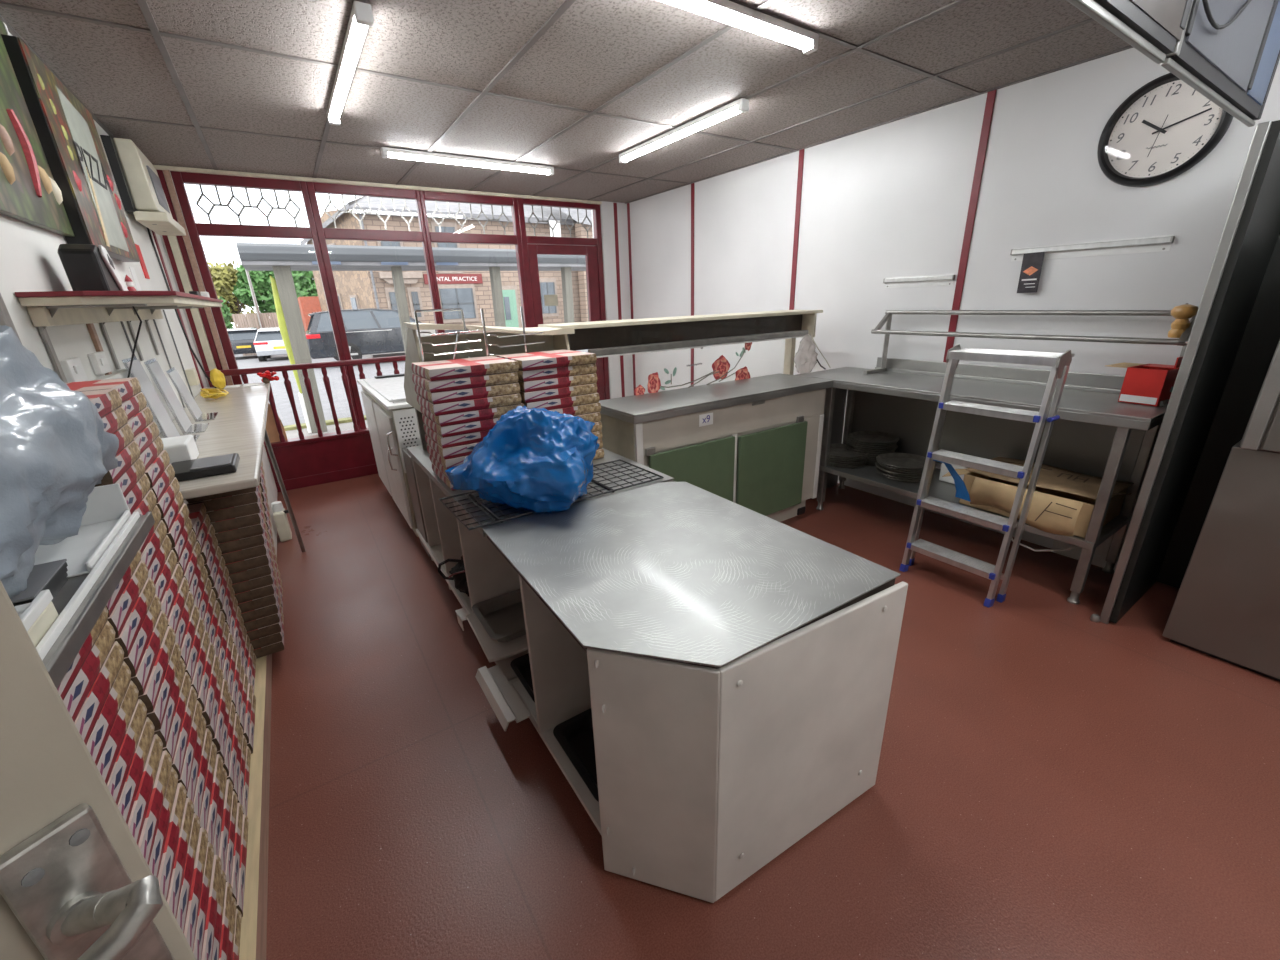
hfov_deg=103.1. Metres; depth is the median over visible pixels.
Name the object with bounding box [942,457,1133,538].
cardboard box
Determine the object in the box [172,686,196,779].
pizza box
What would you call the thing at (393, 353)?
pavement
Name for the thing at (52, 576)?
pile
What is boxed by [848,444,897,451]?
pan
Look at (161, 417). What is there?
holder
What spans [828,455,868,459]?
pan
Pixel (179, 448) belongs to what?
box
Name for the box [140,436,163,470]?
pizza box
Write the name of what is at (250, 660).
pizza box
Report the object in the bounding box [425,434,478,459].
pizza box
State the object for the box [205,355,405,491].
balustrade
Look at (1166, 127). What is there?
wall clock
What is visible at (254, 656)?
pizza box
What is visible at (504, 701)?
metal strip
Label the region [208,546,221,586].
pizza box
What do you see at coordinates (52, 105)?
print
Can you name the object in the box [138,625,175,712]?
pizza box
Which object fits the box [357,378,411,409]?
countertop
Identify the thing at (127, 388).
pizza box
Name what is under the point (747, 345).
print
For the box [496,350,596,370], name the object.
pizza box
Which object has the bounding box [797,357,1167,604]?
steel table
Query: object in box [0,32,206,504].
wall
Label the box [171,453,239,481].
machine
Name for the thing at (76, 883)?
door
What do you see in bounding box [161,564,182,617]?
pizza box
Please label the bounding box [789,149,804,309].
trim
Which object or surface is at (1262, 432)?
oven
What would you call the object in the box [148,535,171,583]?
pizza box
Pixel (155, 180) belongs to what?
grille
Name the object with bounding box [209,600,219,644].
pizza box
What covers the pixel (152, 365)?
holder
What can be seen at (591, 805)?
shelf
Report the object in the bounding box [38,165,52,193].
print
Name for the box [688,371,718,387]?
print
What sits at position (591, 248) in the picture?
door
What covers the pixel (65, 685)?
pizza box
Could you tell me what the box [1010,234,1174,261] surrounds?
rail
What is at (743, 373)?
print
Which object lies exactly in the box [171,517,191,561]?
pizza box
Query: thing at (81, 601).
ledge
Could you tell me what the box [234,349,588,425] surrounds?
ground
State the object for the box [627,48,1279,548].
wall
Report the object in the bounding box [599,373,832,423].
countertop
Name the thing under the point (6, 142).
print
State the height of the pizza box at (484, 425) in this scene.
0.042 m
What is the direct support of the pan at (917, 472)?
on the pan at (877, 464)
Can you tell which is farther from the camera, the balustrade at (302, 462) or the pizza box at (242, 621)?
the balustrade at (302, 462)
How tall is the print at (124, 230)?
0.098 m
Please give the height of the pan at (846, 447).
0.018 m
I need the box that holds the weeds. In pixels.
[284,415,366,430]
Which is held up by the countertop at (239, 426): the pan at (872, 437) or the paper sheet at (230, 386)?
the paper sheet at (230, 386)
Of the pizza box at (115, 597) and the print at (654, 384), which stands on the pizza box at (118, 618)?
the pizza box at (115, 597)
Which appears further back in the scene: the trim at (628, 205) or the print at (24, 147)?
the trim at (628, 205)
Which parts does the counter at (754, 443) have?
panel, door, door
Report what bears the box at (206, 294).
on the wall shelf at (45, 308)
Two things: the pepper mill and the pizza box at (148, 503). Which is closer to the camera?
the pizza box at (148, 503)
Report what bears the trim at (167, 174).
attached to the wall at (606, 208)
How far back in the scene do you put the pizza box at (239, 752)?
1.47 m
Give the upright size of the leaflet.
0.200 m
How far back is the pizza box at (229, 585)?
1.82 m
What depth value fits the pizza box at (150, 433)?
1.39 m
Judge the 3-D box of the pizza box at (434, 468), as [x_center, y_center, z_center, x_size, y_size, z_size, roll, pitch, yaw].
[-0.696,-0.052,2.228,0.345,0.042,0.315,-14,23,-31]
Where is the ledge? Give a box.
[36,511,154,687]
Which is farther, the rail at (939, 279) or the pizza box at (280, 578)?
the rail at (939, 279)
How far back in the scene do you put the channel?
1.26 m
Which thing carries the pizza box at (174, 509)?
on the pizza box at (179, 523)
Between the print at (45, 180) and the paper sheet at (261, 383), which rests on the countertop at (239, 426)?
the paper sheet at (261, 383)
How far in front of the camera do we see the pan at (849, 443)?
3.37 m
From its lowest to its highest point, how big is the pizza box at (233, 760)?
0.042 m
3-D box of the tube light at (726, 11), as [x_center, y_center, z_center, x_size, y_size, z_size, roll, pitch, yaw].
[0.194,-1.633,1.743,1.228,0.054,0.054,-14,23,-31]
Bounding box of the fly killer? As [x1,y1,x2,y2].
[100,135,185,235]
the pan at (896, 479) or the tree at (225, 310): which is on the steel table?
the pan at (896, 479)
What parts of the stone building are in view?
door glass, green door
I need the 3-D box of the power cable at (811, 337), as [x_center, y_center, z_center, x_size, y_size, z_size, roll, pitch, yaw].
[1.286,-0.909,3.614,0.192,0.239,0.010,-8,21,-17]
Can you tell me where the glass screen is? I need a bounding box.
[634,342,751,395]
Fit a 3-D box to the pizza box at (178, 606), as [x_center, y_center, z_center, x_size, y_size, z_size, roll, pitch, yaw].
[-1.269,0.346,1.260,0.205,0.042,0.276,-14,23,-31]
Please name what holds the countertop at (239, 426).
on the floor
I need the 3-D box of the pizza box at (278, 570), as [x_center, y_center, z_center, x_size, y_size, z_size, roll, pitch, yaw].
[-1.807,0.520,2.378,0.205,0.042,0.276,-14,23,-31]
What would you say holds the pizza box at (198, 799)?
on the pizza box at (204, 814)
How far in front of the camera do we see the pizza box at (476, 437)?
2.02 m
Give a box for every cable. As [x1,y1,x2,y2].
[120,321,134,355]
[127,306,141,377]
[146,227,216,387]
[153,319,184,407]
[163,310,193,397]
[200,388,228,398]
[807,335,825,368]
[811,337,830,367]
[1011,538,1077,550]
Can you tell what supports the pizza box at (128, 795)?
on the pizza box at (140, 806)
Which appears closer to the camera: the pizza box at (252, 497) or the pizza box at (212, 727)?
the pizza box at (212, 727)
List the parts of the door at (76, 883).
handle plate, lever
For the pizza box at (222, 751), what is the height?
0.042 m
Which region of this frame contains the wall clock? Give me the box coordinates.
[1097,73,1232,186]
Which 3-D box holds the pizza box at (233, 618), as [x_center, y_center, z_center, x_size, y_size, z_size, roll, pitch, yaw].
[-1.574,0.528,1.817,0.205,0.042,0.276,-14,23,-31]
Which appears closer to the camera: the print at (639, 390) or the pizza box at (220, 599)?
the pizza box at (220, 599)
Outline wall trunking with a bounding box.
[92,369,130,380]
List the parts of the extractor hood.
brown pane, post, frosted pane, blue pane, post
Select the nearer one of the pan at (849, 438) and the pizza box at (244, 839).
the pizza box at (244, 839)
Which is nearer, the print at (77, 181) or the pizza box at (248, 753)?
the pizza box at (248, 753)
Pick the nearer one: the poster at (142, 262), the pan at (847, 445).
the poster at (142, 262)
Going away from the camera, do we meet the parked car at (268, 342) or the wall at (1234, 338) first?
the wall at (1234, 338)
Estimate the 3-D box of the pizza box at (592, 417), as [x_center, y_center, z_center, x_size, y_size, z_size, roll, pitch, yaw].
[-0.409,-0.292,2.357,0.345,0.042,0.315,-14,23,-31]
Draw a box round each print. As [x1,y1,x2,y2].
[0,124,14,155]
[0,152,15,184]
[6,108,41,197]
[37,73,44,89]
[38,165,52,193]
[49,99,56,114]
[49,177,62,204]
[61,125,67,139]
[67,145,73,159]
[73,171,81,191]
[86,167,109,246]
[106,174,113,191]
[114,193,120,209]
[121,222,127,237]
[634,385,644,395]
[647,372,660,392]
[661,370,715,387]
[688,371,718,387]
[707,348,745,384]
[712,355,729,379]
[735,366,749,379]
[745,342,751,350]
[1023,266,1037,274]
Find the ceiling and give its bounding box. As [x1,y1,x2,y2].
[0,0,1133,203]
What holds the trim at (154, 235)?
attached to the wall at (30, 261)
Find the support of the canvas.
attached to the wall at (30, 261)
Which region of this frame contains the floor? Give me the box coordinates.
[266,474,1279,959]
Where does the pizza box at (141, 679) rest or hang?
on the pizza box at (153, 687)
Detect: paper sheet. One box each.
[224,384,240,387]
[243,382,263,386]
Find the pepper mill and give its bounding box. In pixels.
[1167,303,1197,337]
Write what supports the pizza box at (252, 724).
on the trim at (253, 938)
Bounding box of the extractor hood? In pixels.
[1066,0,1279,126]
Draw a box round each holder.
[122,356,199,441]
[144,358,209,434]
[166,367,217,421]
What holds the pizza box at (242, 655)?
on the pizza box at (247, 645)
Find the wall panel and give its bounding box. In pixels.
[1051,524,1129,570]
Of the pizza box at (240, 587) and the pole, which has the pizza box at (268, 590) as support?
the pizza box at (240, 587)
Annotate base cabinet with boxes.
[1162,440,1279,680]
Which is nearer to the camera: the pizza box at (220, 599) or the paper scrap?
the pizza box at (220, 599)
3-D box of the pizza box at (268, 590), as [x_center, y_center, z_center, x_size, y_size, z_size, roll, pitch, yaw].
[-1.637,0.427,2.105,0.205,0.042,0.276,-14,23,-31]
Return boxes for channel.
[0,293,21,343]
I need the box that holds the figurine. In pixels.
[125,275,136,290]
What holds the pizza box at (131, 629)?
on the pizza box at (134, 659)
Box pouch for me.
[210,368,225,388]
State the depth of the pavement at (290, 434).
7.25 m
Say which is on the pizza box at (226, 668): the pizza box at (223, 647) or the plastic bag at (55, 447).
the pizza box at (223, 647)
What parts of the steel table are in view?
leg, panel, leg, panel, leg, leg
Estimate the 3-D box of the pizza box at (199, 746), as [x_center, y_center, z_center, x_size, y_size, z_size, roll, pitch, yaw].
[-1.107,0.666,1.126,0.205,0.042,0.276,-14,23,-31]
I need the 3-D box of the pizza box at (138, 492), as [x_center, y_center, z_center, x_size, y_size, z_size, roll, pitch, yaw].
[-1.279,0.060,1.157,0.205,0.042,0.276,-14,23,-31]
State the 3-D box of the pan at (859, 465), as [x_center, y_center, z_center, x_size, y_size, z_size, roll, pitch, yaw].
[1.387,-0.133,3.485,0.326,0.018,0.324,-14,23,-31]
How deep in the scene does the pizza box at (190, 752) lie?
1.14 m
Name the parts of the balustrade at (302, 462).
handrail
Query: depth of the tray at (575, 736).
1.58 m
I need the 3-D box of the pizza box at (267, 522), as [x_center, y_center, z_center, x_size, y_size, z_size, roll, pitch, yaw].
[-1.788,0.186,2.279,0.205,0.042,0.276,-14,23,-31]
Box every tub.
[34,483,130,577]
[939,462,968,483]
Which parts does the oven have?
door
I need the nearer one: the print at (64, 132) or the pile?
the pile
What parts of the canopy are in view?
lime panel, post, post, post, post, post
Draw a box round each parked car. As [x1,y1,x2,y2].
[227,327,257,353]
[253,327,286,361]
[305,308,468,365]
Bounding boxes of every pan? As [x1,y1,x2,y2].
[820,454,867,461]
[820,456,868,463]
[820,457,866,465]
[821,444,868,457]
[826,463,867,467]
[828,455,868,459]
[845,445,894,455]
[846,437,895,447]
[846,440,895,449]
[846,443,896,453]
[848,436,897,445]
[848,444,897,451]
[849,431,899,443]
[875,462,921,475]
[876,453,925,468]
[876,459,934,471]
[876,466,932,479]
[876,470,933,481]
[880,464,935,473]
[880,469,935,477]
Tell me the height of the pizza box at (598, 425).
0.042 m
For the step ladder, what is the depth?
2.37 m
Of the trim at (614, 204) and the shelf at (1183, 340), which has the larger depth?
the trim at (614, 204)
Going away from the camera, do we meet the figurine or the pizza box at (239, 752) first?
the pizza box at (239, 752)
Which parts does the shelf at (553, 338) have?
panel, leg, panel, panel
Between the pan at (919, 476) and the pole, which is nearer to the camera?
the pan at (919, 476)
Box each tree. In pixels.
[207,261,255,326]
[219,296,233,327]
[233,265,304,328]
[291,271,317,296]
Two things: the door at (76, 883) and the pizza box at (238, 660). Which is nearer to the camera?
the door at (76, 883)
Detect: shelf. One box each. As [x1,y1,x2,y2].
[14,291,222,382]
[403,322,574,449]
[430,544,471,610]
[466,613,527,661]
[494,650,528,680]
[509,677,601,835]
[538,310,822,374]
[863,310,1195,405]
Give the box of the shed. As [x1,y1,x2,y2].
[297,296,320,331]
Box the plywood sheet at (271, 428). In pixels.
[266,403,287,442]
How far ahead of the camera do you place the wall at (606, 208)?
5.64 m
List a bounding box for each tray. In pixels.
[133,211,185,235]
[472,589,525,641]
[510,653,534,701]
[553,708,598,801]
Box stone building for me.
[301,196,580,332]
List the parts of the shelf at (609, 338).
support post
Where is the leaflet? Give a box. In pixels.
[1017,252,1044,292]
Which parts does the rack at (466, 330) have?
frame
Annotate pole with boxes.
[245,269,263,327]
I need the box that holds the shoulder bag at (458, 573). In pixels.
[438,555,468,596]
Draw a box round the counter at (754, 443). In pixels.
[599,373,832,521]
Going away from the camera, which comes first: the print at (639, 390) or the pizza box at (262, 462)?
the pizza box at (262, 462)
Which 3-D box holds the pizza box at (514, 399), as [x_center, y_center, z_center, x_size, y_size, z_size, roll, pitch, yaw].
[-0.717,-0.337,2.123,0.345,0.042,0.315,-14,23,-31]
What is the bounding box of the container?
[271,501,291,541]
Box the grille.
[146,165,169,212]
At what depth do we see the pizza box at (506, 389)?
1.99 m
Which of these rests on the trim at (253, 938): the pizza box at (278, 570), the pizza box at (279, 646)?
the pizza box at (279, 646)
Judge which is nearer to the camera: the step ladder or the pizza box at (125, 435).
the pizza box at (125, 435)
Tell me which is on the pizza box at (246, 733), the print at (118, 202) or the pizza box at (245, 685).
the pizza box at (245, 685)
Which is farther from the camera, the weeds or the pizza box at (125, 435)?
the weeds
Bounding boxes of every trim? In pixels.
[151,230,203,388]
[153,165,601,203]
[157,170,222,369]
[162,235,213,386]
[163,170,232,384]
[167,235,216,370]
[239,654,271,959]
[613,203,624,396]
[627,203,635,394]
[691,183,693,386]
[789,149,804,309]
[943,90,996,361]
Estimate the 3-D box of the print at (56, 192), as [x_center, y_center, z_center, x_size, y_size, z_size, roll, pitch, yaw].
[-2.048,-1.006,1.770,0.048,0.098,0.048,-14,23,-31]
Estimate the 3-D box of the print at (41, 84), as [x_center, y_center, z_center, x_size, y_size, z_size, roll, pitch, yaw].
[-2.099,-1.389,1.772,0.028,0.060,0.027,-14,23,-31]
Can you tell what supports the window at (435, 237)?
in the wall at (606, 208)
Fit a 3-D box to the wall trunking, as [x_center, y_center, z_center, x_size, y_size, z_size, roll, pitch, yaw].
[-1.457,-0.072,1.197,0.035,0.165,2.350,-14,23,-31]
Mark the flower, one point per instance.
(267, 376)
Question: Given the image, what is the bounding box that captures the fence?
[232,313,278,355]
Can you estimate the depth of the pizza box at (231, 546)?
1.95 m
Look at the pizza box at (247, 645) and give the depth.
1.93 m
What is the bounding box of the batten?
[86,323,111,374]
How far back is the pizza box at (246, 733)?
1.70 m
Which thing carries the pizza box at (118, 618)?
on the pizza box at (131, 629)
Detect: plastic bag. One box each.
[0,325,118,597]
[445,405,599,512]
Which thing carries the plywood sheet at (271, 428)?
on the window sill
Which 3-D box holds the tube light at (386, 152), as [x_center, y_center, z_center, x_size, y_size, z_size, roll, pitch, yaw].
[-1.173,-2.252,3.609,1.208,0.054,0.054,-14,23,-31]
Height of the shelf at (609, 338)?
1.308 m
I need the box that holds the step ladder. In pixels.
[899,344,1074,607]
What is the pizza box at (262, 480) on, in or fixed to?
on the pizza box at (262, 493)
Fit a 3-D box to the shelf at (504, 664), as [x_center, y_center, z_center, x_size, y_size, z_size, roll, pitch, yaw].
[-0.447,0.656,2.155,0.388,0.018,0.410,-14,23,-31]
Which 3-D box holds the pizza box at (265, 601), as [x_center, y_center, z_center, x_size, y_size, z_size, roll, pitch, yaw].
[-1.639,0.469,2.118,0.205,0.042,0.276,-14,23,-31]
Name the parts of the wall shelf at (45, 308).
frame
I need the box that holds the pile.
[10,559,67,606]
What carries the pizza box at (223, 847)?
on the pizza box at (230, 851)
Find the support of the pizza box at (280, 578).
on the pizza box
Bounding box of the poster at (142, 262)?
[135,244,149,278]
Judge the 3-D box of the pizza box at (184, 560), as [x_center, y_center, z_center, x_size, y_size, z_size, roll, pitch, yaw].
[-1.428,0.233,1.464,0.205,0.042,0.276,-14,23,-31]
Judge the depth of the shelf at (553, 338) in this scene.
2.45 m
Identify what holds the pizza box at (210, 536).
on the pizza box at (209, 565)
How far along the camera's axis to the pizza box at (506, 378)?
1.97 m
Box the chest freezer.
[357,373,420,536]
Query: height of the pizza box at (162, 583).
0.042 m
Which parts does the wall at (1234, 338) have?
return panel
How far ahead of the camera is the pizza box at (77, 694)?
0.81 m
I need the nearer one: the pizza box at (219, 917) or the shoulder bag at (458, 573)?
the pizza box at (219, 917)
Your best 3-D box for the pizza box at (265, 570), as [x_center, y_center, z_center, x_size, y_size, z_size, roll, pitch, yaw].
[-1.633,0.343,2.081,0.205,0.042,0.276,-14,23,-31]
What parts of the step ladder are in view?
leg, hinge plate, leg, hinge plate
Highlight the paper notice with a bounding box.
[128,266,141,290]
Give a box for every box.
[15,589,58,647]
[57,607,107,699]
[63,621,114,721]
[66,377,140,402]
[74,641,123,743]
[82,388,121,417]
[86,662,130,764]
[95,441,139,486]
[97,680,138,784]
[101,406,127,433]
[106,549,140,616]
[107,699,146,804]
[108,560,147,637]
[114,424,133,455]
[115,458,144,496]
[115,577,155,657]
[117,717,154,824]
[122,392,146,419]
[124,594,160,676]
[125,474,149,514]
[127,407,152,436]
[128,734,162,844]
[131,610,167,695]
[133,422,158,454]
[134,489,156,515]
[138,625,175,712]
[138,750,171,865]
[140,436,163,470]
[140,505,160,554]
[141,520,166,570]
[145,450,169,487]
[147,641,180,730]
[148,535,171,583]
[149,767,177,878]
[150,464,174,502]
[154,658,185,747]
[155,549,176,600]
[156,477,179,518]
[158,782,186,900]
[161,435,198,463]
[161,490,183,532]
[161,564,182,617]
[163,672,190,763]
[167,503,188,547]
[167,797,193,917]
[168,577,188,633]
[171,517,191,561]
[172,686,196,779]
[175,591,193,647]
[176,813,199,932]
[177,529,195,575]
[178,700,201,791]
[181,604,199,669]
[183,541,200,587]
[184,827,207,950]
[185,368,199,385]
[185,617,204,683]
[186,487,256,503]
[186,715,205,802]
[187,481,259,511]
[187,503,205,539]
[189,291,199,295]
[189,555,203,599]
[191,630,209,697]
[193,728,211,818]
[193,842,213,959]
[194,566,207,608]
[196,514,209,551]
[197,642,214,711]
[199,578,211,620]
[200,292,209,297]
[200,741,216,829]
[201,524,214,563]
[201,855,221,959]
[202,654,219,725]
[204,536,217,575]
[204,589,215,633]
[206,485,261,522]
[206,667,222,738]
[206,754,222,844]
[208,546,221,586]
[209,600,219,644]
[210,496,262,532]
[212,556,224,598]
[212,678,228,751]
[212,869,225,959]
[213,611,224,657]
[213,768,226,855]
[215,504,264,543]
[216,566,228,609]
[217,691,231,763]
[218,515,265,553]
[219,622,228,670]
[219,779,232,871]
[219,882,232,959]
[220,577,231,619]
[221,524,267,563]
[223,633,232,681]
[223,702,235,775]
[225,532,269,573]
[225,588,234,629]
[225,791,237,883]
[227,713,239,787]
[227,896,236,959]
[228,643,236,695]
[229,543,271,583]
[229,597,237,635]
[231,653,240,710]
[231,802,242,904]
[232,552,272,593]
[233,606,240,646]
[233,725,242,796]
[233,909,241,959]
[235,561,274,603]
[235,664,244,716]
[236,814,248,916]
[237,616,243,654]
[238,570,276,612]
[238,735,246,806]
[240,626,246,665]
[240,674,247,732]
[241,577,277,622]
[243,635,249,674]
[243,683,252,742]
[243,746,250,815]
[244,587,279,631]
[247,598,280,640]
[247,644,253,683]
[247,693,255,753]
[250,606,281,649]
[251,653,255,692]
[253,613,283,658]
[260,462,262,481]
[260,470,264,491]
[261,479,265,501]
[262,486,266,511]
[264,497,267,520]
[266,505,269,526]
[268,513,270,536]
[272,538,273,559]
[275,554,276,576]
[278,570,279,589]
[280,578,281,605]
[411,356,518,380]
[412,372,517,392]
[414,383,519,404]
[417,394,521,415]
[420,403,523,426]
[422,414,499,437]
[424,424,488,447]
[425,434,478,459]
[427,444,466,468]
[429,454,447,477]
[432,463,455,490]
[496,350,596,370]
[517,364,596,381]
[518,373,596,392]
[519,383,596,402]
[521,393,599,409]
[549,402,600,415]
[578,412,600,422]
[592,421,601,431]
[592,431,601,439]
[593,449,603,459]
[597,440,602,449]
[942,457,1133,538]
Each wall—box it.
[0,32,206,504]
[160,173,633,398]
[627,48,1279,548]
[1090,120,1279,623]
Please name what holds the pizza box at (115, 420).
on the pizza box at (125, 435)
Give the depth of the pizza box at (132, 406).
1.37 m
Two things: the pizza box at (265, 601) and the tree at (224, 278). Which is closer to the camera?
the pizza box at (265, 601)
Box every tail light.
[253,342,267,344]
[306,334,320,338]
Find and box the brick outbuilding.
[557,207,592,321]
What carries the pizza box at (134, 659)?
on the pizza box at (141, 679)
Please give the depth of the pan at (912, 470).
3.08 m
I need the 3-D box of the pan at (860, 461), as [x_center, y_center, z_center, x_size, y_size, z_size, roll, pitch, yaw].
[1.393,-0.158,3.475,0.326,0.018,0.324,-14,23,-31]
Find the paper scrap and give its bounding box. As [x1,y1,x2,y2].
[455,608,466,630]
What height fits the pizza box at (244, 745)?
0.042 m
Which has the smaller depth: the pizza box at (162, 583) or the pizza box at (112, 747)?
the pizza box at (112, 747)
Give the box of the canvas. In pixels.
[0,20,74,236]
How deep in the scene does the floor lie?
1.53 m
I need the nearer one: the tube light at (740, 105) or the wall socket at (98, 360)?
the wall socket at (98, 360)
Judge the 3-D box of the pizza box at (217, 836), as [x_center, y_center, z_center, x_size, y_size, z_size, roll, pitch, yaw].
[-1.102,0.830,1.184,0.205,0.042,0.276,-14,23,-31]
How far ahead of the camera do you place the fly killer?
2.87 m
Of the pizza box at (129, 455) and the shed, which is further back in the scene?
the shed
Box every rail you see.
[883,274,954,287]
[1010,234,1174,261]
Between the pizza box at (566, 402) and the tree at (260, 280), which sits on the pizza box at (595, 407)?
the pizza box at (566, 402)
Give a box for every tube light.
[327,1,373,124]
[381,147,553,175]
[619,98,748,163]
[659,0,818,54]
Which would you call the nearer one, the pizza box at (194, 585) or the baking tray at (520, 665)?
the pizza box at (194, 585)
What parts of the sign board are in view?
menu panel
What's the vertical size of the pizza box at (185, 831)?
0.042 m
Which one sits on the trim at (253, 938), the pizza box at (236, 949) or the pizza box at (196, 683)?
the pizza box at (236, 949)
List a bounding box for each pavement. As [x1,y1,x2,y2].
[285,420,367,438]
[362,351,404,357]
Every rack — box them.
[414,306,543,361]
[439,459,663,529]
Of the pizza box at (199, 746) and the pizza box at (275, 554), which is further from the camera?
the pizza box at (275, 554)
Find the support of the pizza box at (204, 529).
on the pizza box at (210, 536)
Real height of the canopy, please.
2.401 m
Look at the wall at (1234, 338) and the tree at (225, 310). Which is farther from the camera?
the tree at (225, 310)
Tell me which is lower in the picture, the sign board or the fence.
the fence
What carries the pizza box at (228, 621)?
on the pizza box at (233, 618)
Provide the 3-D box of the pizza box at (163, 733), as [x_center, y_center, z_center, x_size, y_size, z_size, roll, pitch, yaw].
[-1.109,0.501,1.069,0.205,0.042,0.276,-14,23,-31]
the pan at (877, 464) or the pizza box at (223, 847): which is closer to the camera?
the pizza box at (223, 847)
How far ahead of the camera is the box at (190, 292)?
2.73 m
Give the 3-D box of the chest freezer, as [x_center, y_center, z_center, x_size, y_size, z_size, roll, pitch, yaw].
[-1.552,-0.277,3.660,0.624,0.845,1.400,-14,23,-31]
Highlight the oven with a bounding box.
[1240,340,1279,452]
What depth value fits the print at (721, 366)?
3.20 m
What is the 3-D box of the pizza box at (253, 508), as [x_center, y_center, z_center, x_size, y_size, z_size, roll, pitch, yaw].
[-1.622,0.093,2.006,0.205,0.042,0.276,-14,23,-31]
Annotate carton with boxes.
[1105,357,1182,406]
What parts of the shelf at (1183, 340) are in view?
rail, rail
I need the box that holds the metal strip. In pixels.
[475,665,529,730]
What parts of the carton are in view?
lid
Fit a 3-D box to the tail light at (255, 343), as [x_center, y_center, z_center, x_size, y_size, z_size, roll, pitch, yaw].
[-14.721,-5.307,19.753,0.462,0.088,0.329,-13,22,-29]
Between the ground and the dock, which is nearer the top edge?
the dock
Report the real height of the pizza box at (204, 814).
0.042 m
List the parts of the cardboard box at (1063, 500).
lid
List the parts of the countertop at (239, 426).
support panel, leg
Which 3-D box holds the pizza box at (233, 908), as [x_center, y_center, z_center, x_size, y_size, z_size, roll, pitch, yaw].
[-0.938,1.025,1.009,0.205,0.042,0.276,-14,23,-31]
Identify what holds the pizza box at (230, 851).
on the pizza box at (239, 818)
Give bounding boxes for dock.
[57,244,128,290]
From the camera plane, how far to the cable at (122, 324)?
2.26 m
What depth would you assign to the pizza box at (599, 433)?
2.34 m
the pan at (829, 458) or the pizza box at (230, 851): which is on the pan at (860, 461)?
the pan at (829, 458)
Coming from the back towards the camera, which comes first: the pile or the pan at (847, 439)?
the pan at (847, 439)
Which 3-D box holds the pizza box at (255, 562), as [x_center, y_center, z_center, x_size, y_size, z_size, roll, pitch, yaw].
[-1.632,0.302,2.067,0.205,0.042,0.276,-14,23,-31]
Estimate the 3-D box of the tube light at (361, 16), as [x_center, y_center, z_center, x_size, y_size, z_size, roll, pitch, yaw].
[-1.279,-1.749,2.208,0.054,0.054,1.228,-14,23,-31]
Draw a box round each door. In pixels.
[0,580,196,959]
[517,198,609,400]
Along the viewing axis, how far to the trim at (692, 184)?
4.86 m
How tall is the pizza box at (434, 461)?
0.042 m
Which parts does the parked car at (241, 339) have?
number plate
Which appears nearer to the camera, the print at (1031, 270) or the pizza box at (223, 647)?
the pizza box at (223, 647)
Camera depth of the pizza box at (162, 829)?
0.93 m
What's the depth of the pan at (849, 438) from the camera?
3.36 m
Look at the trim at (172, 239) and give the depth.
3.80 m
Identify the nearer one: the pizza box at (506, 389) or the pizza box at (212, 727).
the pizza box at (212, 727)
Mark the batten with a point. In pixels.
(91, 329)
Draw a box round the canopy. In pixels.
[236,243,588,432]
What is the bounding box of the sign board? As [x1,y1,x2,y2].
[1,34,140,261]
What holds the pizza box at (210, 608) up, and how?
on the pizza box at (215, 617)
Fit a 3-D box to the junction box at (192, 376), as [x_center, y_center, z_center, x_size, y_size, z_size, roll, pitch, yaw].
[-2.948,-0.679,3.348,0.050,0.100,0.120,-14,23,-31]
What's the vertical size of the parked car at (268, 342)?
1.334 m
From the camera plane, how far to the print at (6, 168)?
1.44 m
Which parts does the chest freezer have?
door, lid, handle, handle, door, plate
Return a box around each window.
[170,171,360,439]
[306,182,440,429]
[419,190,529,332]
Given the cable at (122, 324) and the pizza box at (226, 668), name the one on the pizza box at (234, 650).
the pizza box at (226, 668)
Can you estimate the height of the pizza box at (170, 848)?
0.042 m
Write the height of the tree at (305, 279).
5.950 m
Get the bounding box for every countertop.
[159,383,305,555]
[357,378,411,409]
[402,445,673,680]
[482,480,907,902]
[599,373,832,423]
[797,357,1167,430]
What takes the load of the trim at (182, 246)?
attached to the wall at (606, 208)
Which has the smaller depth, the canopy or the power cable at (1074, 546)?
the power cable at (1074, 546)
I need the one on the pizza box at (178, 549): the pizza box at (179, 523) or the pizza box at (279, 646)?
the pizza box at (179, 523)
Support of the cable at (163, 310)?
attached to the wall at (30, 261)
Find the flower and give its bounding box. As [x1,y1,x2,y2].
[257,371,278,382]
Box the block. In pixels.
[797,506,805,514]
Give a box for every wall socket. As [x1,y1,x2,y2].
[59,357,87,382]
[87,351,110,374]
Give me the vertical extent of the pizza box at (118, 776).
0.042 m
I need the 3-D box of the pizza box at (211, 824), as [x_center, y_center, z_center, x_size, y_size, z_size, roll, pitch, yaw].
[-1.101,0.788,1.170,0.205,0.042,0.276,-14,23,-31]

